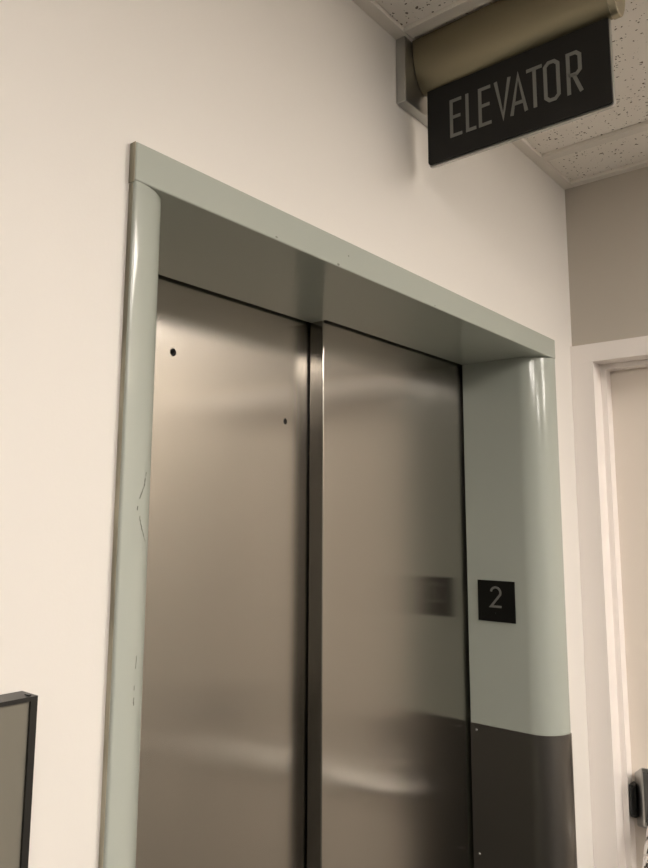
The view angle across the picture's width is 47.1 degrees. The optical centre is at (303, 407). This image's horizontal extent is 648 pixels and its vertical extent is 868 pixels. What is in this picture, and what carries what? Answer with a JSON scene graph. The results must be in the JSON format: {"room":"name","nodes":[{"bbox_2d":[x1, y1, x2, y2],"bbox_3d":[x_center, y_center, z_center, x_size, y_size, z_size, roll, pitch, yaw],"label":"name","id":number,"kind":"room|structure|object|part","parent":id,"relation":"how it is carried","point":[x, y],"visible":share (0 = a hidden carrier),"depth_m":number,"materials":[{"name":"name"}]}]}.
{"room":"elevator lobby","nodes":[
{"label":"elevator lobby","id":0,"kind":"room"},
{"bbox_2d":[0,0,593,867],"bbox_3d":[-1.557,0.248,-0.594,0.190,2.750,7.150,-7,-11,40],"label":"wall","id":1,"kind":"structure","parent":0,"point":[292,106],"depth_m":0.91,"materials":[{"name":"white paint"}]},
{"bbox_2d":[0,691,37,867],"bbox_3d":[-0.545,0.499,0.404,0.030,0.524,0.822,-7,-11,40],"label":"framed panel","id":2,"kind":"object","parent":1,"relation":"attached to","point":[18,710],"visible":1,"depth_m":0.72,"materials":[{"name":"black metal"}]},
{"bbox_2d":[98,141,576,867],"bbox_3d":[0.123,0.844,1.394,0.306,2.185,1.660,-7,-11,40],"label":"elevator","id":3,"kind":"object","parent":1,"relation":"attached to","point":[326,447],"visible":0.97,"depth_m":1.50,"materials":[{"name":"grey metal"}]},
{"bbox_3d":[-0.232,0.813,1.193,0.028,2.156,0.890,-7,-11,40],"label":"door panel","id":4,"kind":"part","parent":3,"relation":"part of","materials":[{"name":"silver metal"}]},
{"bbox_3d":[0.301,0.902,1.758,0.036,2.156,0.868,-7,-11,40],"label":"door panel","id":5,"kind":"part","parent":3,"relation":"part of","materials":[{"name":"silver metal"}]},
{"bbox_2d":[478,580,515,623],"bbox_3d":[0.485,0.487,1.869,0.100,0.101,0.004,-7,-11,40],"label":"number plate","id":6,"kind":"object","parent":3,"relation":"attached to","point":[496,599],"visible":1,"depth_m":1.87,"materials":[{"name":"black plastic"}]},
{"bbox_2d":[404,0,491,37],"bbox_3d":[1.941,-0.937,-0.004,4.551,0.010,0.029,-7,-11,40],"label":"trim","id":7,"kind":"structure","parent":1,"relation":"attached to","point":[460,7],"depth_m":1.40,"materials":[{"name":"white paint"}]},
{"bbox_2d":[352,0,572,189],"bbox_3d":[-1.509,-1.042,-0.525,0.026,0.010,7.013,-7,-11,40],"label":"trim","id":8,"kind":"structure","parent":1,"relation":"attached to","point":[372,8],"depth_m":1.46,"materials":[{"name":"white paint"}]},
{"bbox_2d":[396,0,624,168],"bbox_3d":[0.377,-0.611,1.367,0.402,0.254,0.132,-7,-11,40],"label":"sign","id":9,"kind":"object","parent":1,"relation":"attached to","point":[503,72],"visible":1,"depth_m":1.35,"materials":[{"name":"black plastic"}]},
{"bbox_2d":[542,121,647,161],"bbox_3d":[2.367,-0.859,0.493,4.551,0.010,0.029,-7,-11,40],"label":"trim","id":10,"kind":"structure","parent":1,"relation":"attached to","point":[637,128],"depth_m":1.86,"materials":[{"name":"white paint"}]},
{"bbox_2d":[375,0,647,180],"bbox_3d":[0.236,-1.261,-1.987,4.600,0.020,7.013,-7,-11,40],"label":"ceiling","id":11,"kind":"structure","parent":0,"point":[630,31],"depth_m":1.71,"materials":[{"name":"tile"}]},
{"bbox_2d":[565,167,647,345],"bbox_3d":[2.537,0.446,0.516,4.600,2.750,0.137,-7,-11,40],"label":"wall","id":12,"kind":"structure","parent":0,"point":[607,218],"depth_m":2.02,"materials":[{"name":"beige paint"}]},
{"bbox_2d":[570,336,647,867],"bbox_3d":[1.151,0.876,1.588,1.035,2.194,0.211,-7,-11,40],"label":"door","id":13,"kind":"structure","parent":12,"relation":"in","point":[610,378],"depth_m":1.95,"materials":[{"name":"beige paint"}]},
{"bbox_3d":[0.836,1.029,1.773,0.036,0.143,0.118,-7,-11,40],"label":"lever arm","id":14,"kind":"part","parent":13,"relation":"part of","materials":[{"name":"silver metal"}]},
{"bbox_3d":[0.866,0.953,1.800,0.076,0.116,0.002,-7,-11,40],"label":"plate","id":15,"kind":"part","parent":13,"relation":"part of","materials":[{"name":"grey metal"}]},
{"bbox_2d":[570,159,647,186],"bbox_3d":[2.505,-0.837,0.636,4.574,0.010,0.026,-7,-11,40],"label":"trim","id":16,"kind":"structure","parent":12,"relation":"attached to","point":[644,163],"depth_m":2.03,"materials":[{"name":"white paint"}]}
]}

